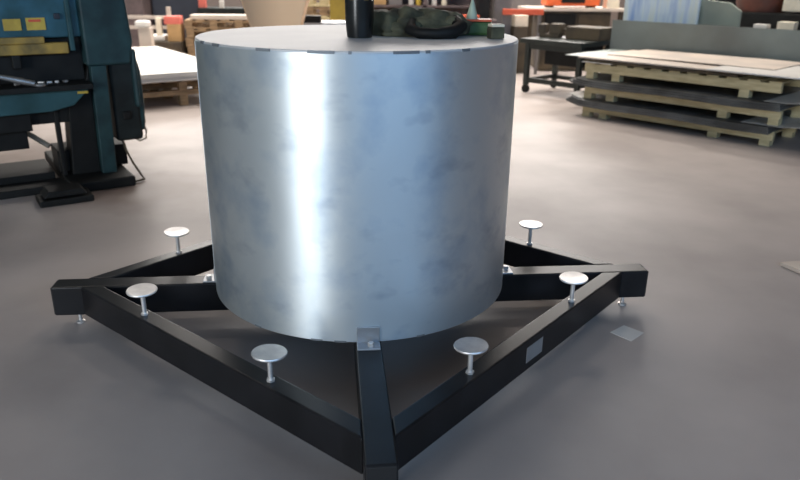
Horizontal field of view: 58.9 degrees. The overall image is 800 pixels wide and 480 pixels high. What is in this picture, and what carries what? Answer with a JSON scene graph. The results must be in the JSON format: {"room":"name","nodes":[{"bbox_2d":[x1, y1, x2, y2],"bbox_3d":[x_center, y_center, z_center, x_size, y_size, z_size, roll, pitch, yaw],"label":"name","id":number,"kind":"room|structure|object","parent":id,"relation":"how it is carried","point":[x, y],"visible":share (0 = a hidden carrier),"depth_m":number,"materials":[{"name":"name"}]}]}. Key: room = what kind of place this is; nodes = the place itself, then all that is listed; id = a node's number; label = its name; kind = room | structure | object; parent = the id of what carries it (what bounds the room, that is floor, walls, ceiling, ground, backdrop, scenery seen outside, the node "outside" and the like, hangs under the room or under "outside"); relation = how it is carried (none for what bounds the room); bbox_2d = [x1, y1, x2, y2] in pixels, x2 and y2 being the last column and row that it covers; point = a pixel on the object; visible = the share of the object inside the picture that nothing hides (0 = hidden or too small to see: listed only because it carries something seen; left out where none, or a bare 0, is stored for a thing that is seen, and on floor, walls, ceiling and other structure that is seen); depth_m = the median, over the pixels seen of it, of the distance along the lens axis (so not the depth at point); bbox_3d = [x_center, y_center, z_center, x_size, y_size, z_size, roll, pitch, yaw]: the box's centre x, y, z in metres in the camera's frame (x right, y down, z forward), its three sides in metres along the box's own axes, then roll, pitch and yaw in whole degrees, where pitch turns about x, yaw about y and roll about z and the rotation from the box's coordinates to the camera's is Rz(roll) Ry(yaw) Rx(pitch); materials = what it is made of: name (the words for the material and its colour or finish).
{"room":"industrial plant","nodes":[
{"label":"industrial plant","id":0,"kind":"room"},
{"bbox_2d":[0,66,799,479],"bbox_3d":[-0.061,-0.467,5.499,18.500,0.200,23.000,-1,21,-3],"label":"floor","id":1,"kind":"structure","parent":0,"point":[709,389],"depth_m":2.85,"materials":[{"name":"concrete"}]},
{"bbox_2d":[35,182,93,207],"bbox_3d":[-2.161,-0.296,4.562,0.320,0.090,0.200,-12,24,-31],"label":"foot pedal","id":2,"kind":"object","parent":1,"relation":"on","point":[68,193],"visible":1,"depth_m":4.51,"materials":[{"name":"black metal"}]},
{"bbox_2d":[0,0,146,199],"bbox_3d":[-3.140,-1.276,4.423,2.743,2.000,1.200,-12,24,-31],"label":"machine","id":3,"kind":"object","parent":1,"relation":"on","point":[87,44],"visible":0.94,"depth_m":4.72,"materials":[{"name":"teal paint"}]},
{"bbox_2d":[0,75,45,86],"bbox_3d":[-2.369,-0.997,4.419,0.290,0.093,0.074,-12,24,-31],"label":"tool","id":4,"kind":"object","parent":3,"relation":"on","point":[17,80],"visible":1,"depth_m":4.42,"materials":[{"name":"metal"}]},
{"bbox_2d":[0,159,55,184],"bbox_3d":[-3.255,-0.329,4.615,1.800,0.090,0.440,-12,24,-31],"label":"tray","id":5,"kind":"object","parent":3,"relation":"on","point":[39,169],"depth_m":4.89,"materials":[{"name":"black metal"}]},
{"bbox_2d":[125,0,154,46],"bbox_3d":[-5.083,-4.059,12.786,1.150,1.300,0.900,-1,21,-3],"label":"machine","id":6,"kind":"object","parent":1,"relation":"on","point":[133,7],"visible":0.02,"depth_m":12.43,"materials":[{"name":"grey metal"}]},
{"bbox_2d":[138,27,154,46],"bbox_3d":[-3.797,-2.879,10.663,0.180,0.610,0.160,-1,21,-3],"label":"square post","id":7,"kind":"object","parent":1,"relation":"on","point":[146,36],"visible":0.34,"depth_m":10.54,"materials":[{"name":"brown wood"}]},
{"bbox_2d":[135,20,150,27],"bbox_3d":[-3.823,-3.211,10.536,0.200,0.100,0.200,-1,21,-3],"label":"bag","id":8,"kind":"object","parent":7,"relation":"on","point":[139,23],"visible":1,"depth_m":10.45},
{"bbox_2d":[127,7,170,28],"bbox_3d":[-4.469,-3.425,11.755,1.450,0.850,0.060,-1,21,-3],"label":"rack","id":9,"kind":"object","parent":1,"relation":"on","point":[168,9],"visible":0.23,"depth_m":11.65,"materials":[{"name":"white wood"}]},
{"bbox_2d":[142,80,198,105],"bbox_3d":[-2.762,-1.795,8.279,1.251,0.275,1.180,-13,25,-32],"label":"wooden pallet","id":10,"kind":"object","parent":1,"relation":"on","point":[181,91],"visible":0.2,"depth_m":7.87,"materials":[{"name":"brown wood"}]},
{"bbox_2d":[141,77,197,83],"bbox_3d":[-3.255,-2.198,8.911,1.330,0.022,3.050,-13,25,-32],"label":"sheet","id":11,"kind":"object","parent":10,"relation":"on","point":[183,79],"visible":0.04,"depth_m":7.67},
{"bbox_2d":[141,76,197,80],"bbox_3d":[-3.252,-2.224,8.916,1.330,0.022,3.050,-13,25,-32],"label":"sheet","id":12,"kind":"object","parent":11,"relation":"on","point":[185,76],"visible":0.04,"depth_m":7.67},
{"bbox_2d":[141,73,196,78],"bbox_3d":[-3.257,-2.236,8.885,1.330,0.022,3.050,-13,25,-32],"label":"sheet","id":13,"kind":"object","parent":12,"relation":"on","point":[181,75],"visible":0.04,"depth_m":7.65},
{"bbox_2d":[132,46,196,76],"bbox_3d":[-3.253,-2.263,8.893,1.330,0.022,3.050,-13,25,-32],"label":"sheet","id":14,"kind":"object","parent":13,"relation":"on","point":[151,60],"visible":0.31,"depth_m":8.57,"materials":[{"name":"white"}]},
{"bbox_2d":[154,39,187,54],"bbox_3d":[-3.736,-3.033,11.432,0.570,0.360,0.600,-1,21,-3],"label":"crate","id":15,"kind":"object","parent":1,"relation":"on","point":[180,47],"visible":0.14,"depth_m":11.12,"materials":[{"name":"brown wood"}]},
{"bbox_2d":[155,17,162,41],"bbox_3d":[-3.776,-3.303,11.125,0.080,0.360,0.080,-1,21,-3],"label":"batten","id":16,"kind":"object","parent":15,"relation":"on","point":[158,20],"visible":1,"depth_m":11.08,"materials":[{"name":"beige wood"}]},
{"bbox_2d":[154,34,167,41],"bbox_3d":[-3.833,-3.213,11.252,0.260,0.100,0.300,-1,21,-3],"label":"roll","id":17,"kind":"object","parent":15,"relation":"on","point":[164,37],"visible":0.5,"depth_m":11.12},
{"bbox_2d":[167,24,184,41],"bbox_3d":[-3.559,-3.299,11.263,0.210,0.260,0.250,-1,21,-3],"label":"cardboard box","id":18,"kind":"object","parent":15,"relation":"on","point":[176,33],"visible":0.89,"depth_m":11.16,"materials":[{"name":"brown cardboard"}]},
{"bbox_2d":[163,16,182,23],"bbox_3d":[-3.576,-3.471,11.181,0.250,0.120,0.200,-1,21,-3],"label":"case","id":19,"kind":"object","parent":18,"relation":"on","point":[167,19],"visible":1,"depth_m":11.09,"materials":[{"name":"red plastic"}]},
{"bbox_2d":[152,0,207,37],"bbox_3d":[-4.063,-4.285,13.136,0.870,1.500,0.600,-1,21,-3],"label":"cabinet","id":20,"kind":"object","parent":1,"relation":"on","point":[184,8],"visible":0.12,"depth_m":12.85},
{"bbox_2d":[197,7,245,23],"bbox_3d":[-3.031,-3.826,12.942,1.140,0.800,0.600,-1,21,-3],"label":"workbench","id":21,"kind":"object","parent":1,"relation":"on","point":[209,10],"visible":0.14,"depth_m":12.53,"materials":[{"name":"black metal"}]},
{"bbox_2d":[198,0,206,7],"bbox_3d":[-3.512,-4.227,12.602,0.130,0.180,0.100,-1,21,-3],"label":"box","id":22,"kind":"object","parent":21,"relation":"on","point":[202,3],"visible":1,"depth_m":12.57,"materials":[{"name":"red plastic"}]},
{"bbox_2d":[219,0,223,7],"bbox_3d":[-3.158,-4.179,12.555,0.070,0.130,0.100,-1,21,-3],"label":"box","id":23,"kind":"object","parent":21,"relation":"on","point":[221,2],"visible":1,"depth_m":12.51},
{"bbox_2d":[241,0,308,26],"bbox_3d":[-1.157,-1.775,6.788,0.674,1.320,0.547,-1,21,-3],"label":"bin","id":24,"kind":"object","parent":1,"relation":"on","point":[259,13],"visible":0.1,"depth_m":6.42,"materials":[{"name":"beige cardboard"}]},
{"bbox_2d":[303,20,345,24],"bbox_3d":[-0.772,-1.978,7.939,0.620,0.900,0.500,-1,21,-3],"label":"bench","id":25,"kind":"object","parent":1,"relation":"on","point":[323,22],"visible":0.11,"depth_m":7.56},
{"bbox_2d":[304,15,321,22],"bbox_3d":[-0.948,-2.376,7.613,0.200,0.070,0.150,-1,21,-3],"label":"toolbox","id":26,"kind":"object","parent":25,"relation":"on","point":[308,18],"visible":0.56,"depth_m":7.55,"materials":[{"name":"black metal"}]},
{"bbox_2d":[330,0,344,19],"bbox_3d":[-0.801,-2.785,9.666,0.270,1.200,0.500,-1,21,-3],"label":"cabinet","id":27,"kind":"object","parent":1,"relation":"on","point":[337,7],"visible":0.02,"depth_m":9.31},
{"bbox_2d":[50,220,648,479],"bbox_3d":[-0.169,0.184,3.063,1.853,0.287,1.853,17,26,36],"label":"stand","id":28,"kind":"object","parent":1,"relation":"on","point":[375,445],"visible":0.62,"depth_m":2.52,"materials":[{"name":"black paint"}]},
{"bbox_2d":[195,25,517,342],"bbox_3d":[-0.163,-0.316,2.874,1.206,0.992,1.207,-1,21,-3],"label":"drum","id":29,"kind":"object","parent":28,"relation":"on","point":[352,183],"visible":0.9,"depth_m":2.38,"materials":[{"name":"silver metal"}]},
{"bbox_2d":[345,0,373,37],"bbox_3d":[-0.148,-0.807,2.585,0.106,0.132,0.106,-1,21,-3],"label":"pen cup","id":30,"kind":"object","parent":29,"relation":"on","point":[359,14],"visible":1,"depth_m":2.54,"materials":[{"name":"black plastic"}]},
{"bbox_2d":[372,5,472,36],"bbox_3d":[0.075,-0.848,2.729,0.409,0.111,0.257,-1,21,-3],"label":"jacket","id":31,"kind":"object","parent":29,"relation":"on","point":[387,23],"visible":0.61,"depth_m":2.65,"materials":[{"name":"green fabric"}]},
{"bbox_2d":[405,15,467,38],"bbox_3d":[0.135,-0.783,2.608,0.237,0.081,0.142,-3,21,-10],"label":"strap","id":32,"kind":"object","parent":29,"relation":"on","point":[458,26],"visible":0.96,"depth_m":2.57,"materials":[{"name":"black fabric"}]},
{"bbox_2d":[465,0,491,35],"bbox_3d":[0.292,-0.866,2.757,0.135,0.130,0.105,3,21,5],"label":"bottle","id":33,"kind":"object","parent":29,"relation":"on","point":[479,26],"visible":0.66,"depth_m":2.73,"materials":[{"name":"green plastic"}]},
{"bbox_2d":[487,24,504,38],"bbox_3d":[0.353,-0.769,2.613,0.054,0.052,0.050,-5,21,-14],"label":"tin","id":34,"kind":"object","parent":29,"relation":"on","point":[494,31],"visible":1,"depth_m":2.59,"materials":[{"name":"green metal"}]},
{"bbox_2d":[374,0,475,14],"bbox_3d":[0.356,-3.633,10.968,2.000,1.900,0.600,-1,21,-3],"label":"storage rack","id":35,"kind":"object","parent":1,"relation":"on","point":[461,6],"visible":0.16,"depth_m":11.20,"materials":[{"name":"metal"}]},
{"bbox_2d":[374,0,385,4],"bbox_3d":[-0.367,-3.684,10.810,0.300,0.170,0.300,-1,21,-3],"label":"cardboard box","id":36,"kind":"object","parent":35,"relation":"on","point":[376,2],"visible":0.55,"depth_m":10.69,"materials":[{"name":"brown cardboard"}]},
{"bbox_2d":[388,0,401,4],"bbox_3d":[-0.078,-3.654,10.838,0.200,0.100,0.300,-1,21,-3],"label":"carton","id":37,"kind":"object","parent":35,"relation":"on","point":[390,2],"visible":0.98,"depth_m":10.70,"materials":[{"name":"grey paint"}]},
{"bbox_2d":[374,4,475,7],"bbox_3d":[0.356,-3.628,10.970,2.000,0.030,0.600,-1,21,-3],"label":"shelf","id":38,"kind":"object","parent":35,"relation":"attached to","point":[387,5],"depth_m":10.71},
{"bbox_2d":[475,0,489,17],"bbox_3d":[1.206,-3.532,10.297,0.180,2.200,0.180,-1,21,-3],"label":"column","id":39,"kind":"structure","parent":1,"relation":"on","point":[482,6],"depth_m":10.27,"materials":[{"name":"metal"}]},
{"bbox_2d":[489,0,511,34],"bbox_3d":[1.530,-3.424,10.875,0.270,1.600,0.450,-1,21,-3],"label":"cabinet","id":40,"kind":"object","parent":1,"relation":"on","point":[496,6],"visible":0.15,"depth_m":10.66,"materials":[{"name":"paint"}]},
{"bbox_2d":[510,26,527,72],"bbox_3d":[1.794,-2.934,10.888,0.210,0.680,0.400,-1,21,-3],"label":"base cabinet","id":41,"kind":"object","parent":1,"relation":"on","point":[518,32],"visible":0.38,"depth_m":10.69,"materials":[{"name":"brown wood"}]},
{"bbox_2d":[511,15,527,26],"bbox_3d":[1.807,-3.308,10.689,0.200,0.160,0.250,-1,21,-3],"label":"carton","id":42,"kind":"object","parent":41,"relation":"on","point":[517,20],"visible":0.86,"depth_m":10.58,"materials":[{"name":"beige cardboard"}]},
{"bbox_2d":[502,9,543,74],"bbox_3d":[1.790,-2.933,10.513,0.600,0.940,0.100,-1,21,-3],"label":"barrier","id":43,"kind":"object","parent":1,"relation":"on","point":[539,12],"visible":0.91,"depth_m":10.33,"materials":[{"name":"orange paint"}]},
{"bbox_2d":[511,0,543,21],"bbox_3d":[2.900,-4.734,14.557,1.700,1.500,0.800,-1,21,-3],"label":"cabinet","id":44,"kind":"object","parent":1,"relation":"on","point":[515,3],"visible":0.02,"depth_m":14.11,"materials":[{"name":"grey paint"}]},
{"bbox_2d":[520,36,609,91],"bbox_3d":[2.078,-2.183,8.911,0.760,0.664,0.900,-18,27,-40],"label":"cart","id":45,"kind":"object","parent":1,"relation":"on","point":[555,49],"visible":0.63,"depth_m":8.69,"materials":[{"name":"black metal"}]},
{"bbox_2d":[538,23,565,37],"bbox_3d":[1.956,-2.656,8.981,0.380,0.170,0.180,12,23,27],"label":"bench vise","id":46,"kind":"object","parent":45,"relation":"on","point":[556,30],"visible":0.87,"depth_m":8.94,"materials":[{"name":"grey metal"}]},
{"bbox_2d":[565,25,611,40],"bbox_3d":[2.348,-2.554,8.749,0.360,0.150,0.480,-18,27,-40],"label":"metal bin","id":47,"kind":"object","parent":45,"relation":"on","point":[581,32],"visible":0.8,"depth_m":8.61,"materials":[{"name":"grey metal"}]},
{"bbox_2d":[518,6,623,69],"bbox_3d":[2.651,-3.180,11.194,1.500,0.945,0.750,-1,21,-3],"label":"wooden bench","id":48,"kind":"object","parent":1,"relation":"on","point":[569,15],"visible":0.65,"depth_m":10.79,"materials":[{"name":"brown wood"}]},
{"bbox_2d":[541,0,599,7],"bbox_3d":[2.624,-3.739,10.881,0.820,0.320,0.400,-1,21,-3],"label":"case","id":49,"kind":"object","parent":48,"relation":"on","point":[547,3],"visible":0.98,"depth_m":10.75,"materials":[{"name":"paint"}]},
{"bbox_2d":[603,0,619,7],"bbox_3d":[3.242,-3.709,10.843,0.190,0.305,0.200,-1,21,-3],"label":"carton","id":50,"kind":"object","parent":48,"relation":"on","point":[606,3],"visible":0.96,"depth_m":10.79,"materials":[{"name":"beige cardboard"}]},
{"bbox_2d":[611,325,642,340],"bbox_3d":[0.952,0.388,2.962,0.106,0.001,0.100,-16,26,-37],"label":"paper scrap","id":51,"kind":"object","parent":1,"relation":"on","point":[628,333],"visible":1,"depth_m":2.96,"materials":[{"name":"white paper"}]},
{"bbox_2d":[623,0,700,24],"bbox_3d":[3.041,-2.394,8.389,0.040,1.450,0.920,-18,27,-40],"label":"panel","id":52,"kind":"object","parent":1,"relation":"on","point":[665,11],"visible":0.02,"depth_m":8.24,"materials":[{"name":"blue plastic"}]},
{"bbox_2d":[582,107,796,146],"bbox_3d":[3.029,-1.271,7.272,1.150,0.130,1.940,-18,27,-40],"label":"wooden pallet","id":53,"kind":"object","parent":1,"relation":"on","point":[764,140],"visible":0.24,"depth_m":6.69,"materials":[{"name":"brown wood"}]},
{"bbox_2d":[566,98,782,134],"bbox_3d":[2.935,-1.358,7.261,1.240,0.070,2.080,-18,27,-40],"label":"sheet","id":54,"kind":"object","parent":53,"relation":"on","point":[567,99],"visible":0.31,"depth_m":6.71,"materials":[{"name":"grey metal"}]},
{"bbox_2d":[568,97,778,131],"bbox_3d":[2.943,-1.374,7.256,1.228,0.062,2.050,-18,27,-40],"label":"sheet","id":55,"kind":"object","parent":54,"relation":"on","point":[569,98],"visible":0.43,"depth_m":6.73,"materials":[{"name":"grey metal"}]},
{"bbox_2d":[571,94,772,129],"bbox_3d":[2.951,-1.390,7.250,1.216,0.055,2.020,-18,27,-40],"label":"sheet","id":56,"kind":"object","parent":55,"relation":"on","point":[627,103],"visible":0.52,"depth_m":6.93,"materials":[{"name":"grey metal"}]},
{"bbox_2d":[570,90,599,97],"bbox_3d":[2.130,-1.623,7.780,0.730,0.044,0.150,-18,27,-40],"label":"paper","id":57,"kind":"object","parent":56,"relation":"on","point":[580,94],"visible":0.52,"depth_m":7.60,"materials":[{"name":"white paper"}]},
{"bbox_2d":[584,87,799,125],"bbox_3d":[3.042,-1.452,7.193,1.150,0.145,1.970,-18,27,-40],"label":"wooden pallet","id":58,"kind":"object","parent":56,"relation":"on","point":[774,118],"visible":0.27,"depth_m":6.64,"materials":[{"name":"brown wood"}]},
{"bbox_2d":[569,79,799,111],"bbox_3d":[2.965,-1.538,7.163,1.240,0.064,2.120,-18,27,-40],"label":"sheet","id":59,"kind":"object","parent":58,"relation":"on","point":[570,80],"visible":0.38,"depth_m":6.59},
{"bbox_2d":[573,77,792,108],"bbox_3d":[2.977,-1.552,7.155,1.225,0.054,2.080,-18,27,-40],"label":"sheet","id":60,"kind":"object","parent":59,"relation":"on","point":[574,79],"visible":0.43,"depth_m":6.62,"materials":[{"name":"grey metal"}]},
{"bbox_2d":[576,73,799,106],"bbox_3d":[2.990,-1.566,7.148,1.210,0.044,2.040,-18,27,-40],"label":"sheet","id":61,"kind":"object","parent":60,"relation":"on","point":[707,91],"visible":0.66,"depth_m":6.85,"materials":[{"name":"grey metal"}]},
{"bbox_2d":[585,62,799,97],"bbox_3d":[3.023,-1.661,7.138,1.150,0.165,1.950,-18,27,-40],"label":"wooden pallet","id":62,"kind":"object","parent":61,"relation":"on","point":[746,84],"visible":0.66,"depth_m":6.61,"materials":[{"name":"brown wood"}]},
{"bbox_2d":[582,61,613,64],"bbox_3d":[2.242,-1.889,7.474,0.640,0.006,0.340,-18,27,-40],"label":"paper","id":63,"kind":"object","parent":62,"relation":"on","point":[582,61],"visible":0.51,"depth_m":7.25,"materials":[{"name":"grey"}]},
{"bbox_2d":[584,59,748,76],"bbox_3d":[2.872,-1.801,7.218,1.140,0.020,1.580,-18,27,-40],"label":"plywood sheet","id":64,"kind":"object","parent":62,"relation":"on","point":[587,60],"visible":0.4,"depth_m":6.78,"materials":[{"name":"brown wood"}]},
{"bbox_2d":[565,49,626,55],"bbox_3d":[2.434,-2.024,7.758,0.970,0.008,0.830,-18,27,-40],"label":"steel plate","id":65,"kind":"object","parent":64,"relation":"on","point":[608,50],"visible":0.24,"depth_m":7.95,"materials":[{"name":"grey metal"}]},
{"bbox_2d":[578,50,745,74],"bbox_3d":[2.865,-1.823,7.202,1.120,0.013,1.720,-18,27,-40],"label":"plywood sheet","id":66,"kind":"object","parent":64,"relation":"on","point":[688,65],"visible":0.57,"depth_m":7.03,"materials":[{"name":"beige wood"}]},
{"bbox_2d":[607,49,799,70],"bbox_3d":[3.090,-1.851,7.235,0.936,0.020,1.730,-18,27,-40],"label":"plywood sheet","id":67,"kind":"object","parent":66,"relation":"on","point":[756,63],"visible":1,"depth_m":7.11,"materials":[{"name":"beige wood"}]},
{"bbox_2d":[706,66,799,79],"bbox_3d":[3.479,-1.518,6.371,0.950,0.012,1.050,-18,27,-40],"label":"sheet","id":68,"kind":"object","parent":66,"relation":"on","point":[793,72],"visible":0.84,"depth_m":6.28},
{"bbox_2d":[765,91,799,103],"bbox_3d":[3.752,-1.267,6.280,0.990,0.048,0.640,-18,27,-40],"label":"sheet","id":69,"kind":"object","parent":61,"relation":"on","point":[793,98],"visible":1,"depth_m":6.27,"materials":[{"name":"grey metal"}]},
{"bbox_2d":[741,110,799,128],"bbox_3d":[3.681,-1.099,6.420,0.990,0.044,0.760,-18,27,-40],"label":"sheet","id":70,"kind":"object","parent":56,"relation":"on","point":[787,121],"visible":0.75,"depth_m":6.39,"materials":[{"name":"grey metal"}]},
{"bbox_2d":[610,20,799,65],"bbox_3d":[3.649,-1.780,7.530,0.020,0.915,3.220,-18,27,-40],"label":"sheet","id":71,"kind":"object","parent":1,"relation":"on","point":[762,43],"visible":0.41,"depth_m":7.71,"materials":[{"name":"grey metal"}]},
{"bbox_2d":[698,0,741,26],"bbox_3d":[3.466,-2.151,8.110,0.040,1.200,0.750,-18,27,-40],"label":"sheet","id":72,"kind":"object","parent":1,"relation":"on","point":[717,13],"visible":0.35,"depth_m":7.86,"materials":[{"name":"grey metal"}]},
{"bbox_2d":[714,0,736,6],"bbox_3d":[5.212,-3.970,12.734,2.100,1.400,0.800,-1,21,-3],"label":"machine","id":73,"kind":"object","parent":1,"relation":"on","point":[728,1],"visible":0.02,"depth_m":12.28,"materials":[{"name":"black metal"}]},
{"bbox_2d":[753,24,770,28],"bbox_3d":[4.143,-2.046,8.270,0.120,0.905,0.150,-18,27,-40],"label":"marker post","id":74,"kind":"object","parent":1,"relation":"on","point":[768,26],"visible":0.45,"depth_m":8.08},
{"bbox_2d":[736,0,799,29],"bbox_3d":[4.969,-2.399,8.362,0.900,1.520,2.450,-18,27,-40],"label":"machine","id":75,"kind":"object","parent":1,"relation":"on","point":[771,12],"visible":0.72,"depth_m":8.35,"materials":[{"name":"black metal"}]},
{"bbox_2d":[776,21,797,29],"bbox_3d":[4.329,-1.994,8.081,0.120,0.945,0.180,-18,27,-40],"label":"marker post","id":76,"kind":"object","parent":1,"relation":"on","point":[784,25],"visible":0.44,"depth_m":7.88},
{"bbox_2d":[780,261,799,273],"bbox_3d":[2.262,0.136,3.644,0.559,0.021,0.175,-4,21,-11],"label":"scrap","id":77,"kind":"object","parent":1,"relation":"on","point":[794,266],"visible":1,"depth_m":3.63,"materials":[{"name":"brown wood"}]},
{"bbox_3d":[-2.800,-3.066,11.870,1.300,0.135,1.000,-1,21,-5],"label":"wooden pallet","id":78,"kind":"object","parent":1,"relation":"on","visible":0},
{"bbox_2d":[188,47,195,55],"bbox_3d":[-2.746,-3.182,11.788,1.300,0.135,1.000,0,21,-2],"label":"wooden pallet","id":79,"kind":"object","parent":78,"relation":"on","point":[191,50],"visible":0.04,"depth_m":11.31,"materials":[{"name":"brown wood"}]},
{"bbox_2d":[185,38,194,46],"bbox_3d":[-2.796,-3.325,11.773,1.300,0.135,1.000,-1,21,-5],"label":"wooden pallet","id":80,"kind":"object","parent":79,"relation":"on","point":[190,42],"visible":0.13,"depth_m":11.26,"materials":[{"name":"brown wood"}]},
{"bbox_2d":[186,29,223,37],"bbox_3d":[-2.743,-3.441,11.691,1.300,0.135,1.000,0,21,-2],"label":"wooden pallet","id":81,"kind":"object","parent":80,"relation":"on","point":[191,33],"visible":0.25,"depth_m":11.21,"materials":[{"name":"brown wood"}]},
{"bbox_2d":[184,18,249,28],"bbox_3d":[-2.793,-3.583,11.677,1.300,0.135,1.000,-1,21,-5],"label":"wooden pallet","id":82,"kind":"object","parent":81,"relation":"on","point":[189,23],"visible":0.48,"depth_m":11.22,"materials":[{"name":"brown wood"}]},
{"bbox_2d":[190,14,247,19],"bbox_3d":[-2.744,-3.570,11.343,1.150,0.070,0.300,-1,21,-3],"label":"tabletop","id":83,"kind":"object","parent":82,"relation":"on","point":[193,16],"visible":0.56,"depth_m":11.20,"materials":[{"name":"white wood"}]},
{"bbox_3d":[-1.282,-2.825,11.281,0.750,0.130,0.800,-1,21,-3],"label":"wooden pallet","id":84,"kind":"object","parent":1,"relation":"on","visible":0},
{"bbox_3d":[-1.280,-2.949,11.235,0.750,0.130,0.800,-1,21,-3],"label":"wooden pallet","id":85,"kind":"object","parent":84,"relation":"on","visible":0},
{"bbox_3d":[-1.279,-3.074,11.188,0.750,0.130,0.800,-1,21,-3],"label":"wooden pallet","id":86,"kind":"object","parent":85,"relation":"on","visible":0},
{"bbox_3d":[-1.277,-3.198,11.141,0.750,0.130,0.800,-1,21,-3],"label":"wooden pallet","id":87,"kind":"object","parent":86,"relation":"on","visible":0},
{"bbox_3d":[-1.276,-3.323,11.095,0.750,0.130,0.800,-1,21,-3],"label":"wooden pallet","id":88,"kind":"object","parent":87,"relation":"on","visible":0},
{"bbox_2d":[321,16,329,19],"bbox_3d":[-1.274,-3.447,11.048,0.750,0.130,0.800,-1,21,-3],"label":"wooden pallet","id":89,"kind":"object","parent":88,"relation":"on","point":[322,17],"visible":0.05,"depth_m":10.67,"materials":[{"name":"brown wood"}]},
{"bbox_2d":[306,6,329,15],"bbox_3d":[-1.273,-3.572,11.001,0.750,0.130,0.800,-1,21,-3],"label":"wooden pallet","id":90,"kind":"object","parent":89,"relation":"on","point":[311,10],"visible":0.29,"depth_m":10.64,"materials":[{"name":"brown wood"}]},
{"bbox_2d":[308,0,329,6],"bbox_3d":[-1.271,-3.697,10.955,0.750,0.130,0.800,-1,21,-3],"label":"wooden pallet","id":91,"kind":"object","parent":90,"relation":"on","point":[311,2],"visible":0.32,"depth_m":10.60,"materials":[{"name":"brown wood"}]},
{"bbox_2d":[207,0,624,26],"bbox_3d":[-0.671,-7.254,15.325,18.500,5.600,0.200,-1,21,-3],"label":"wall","id":92,"kind":"structure","parent":0,"point":[211,3],"depth_m":15.80,"materials":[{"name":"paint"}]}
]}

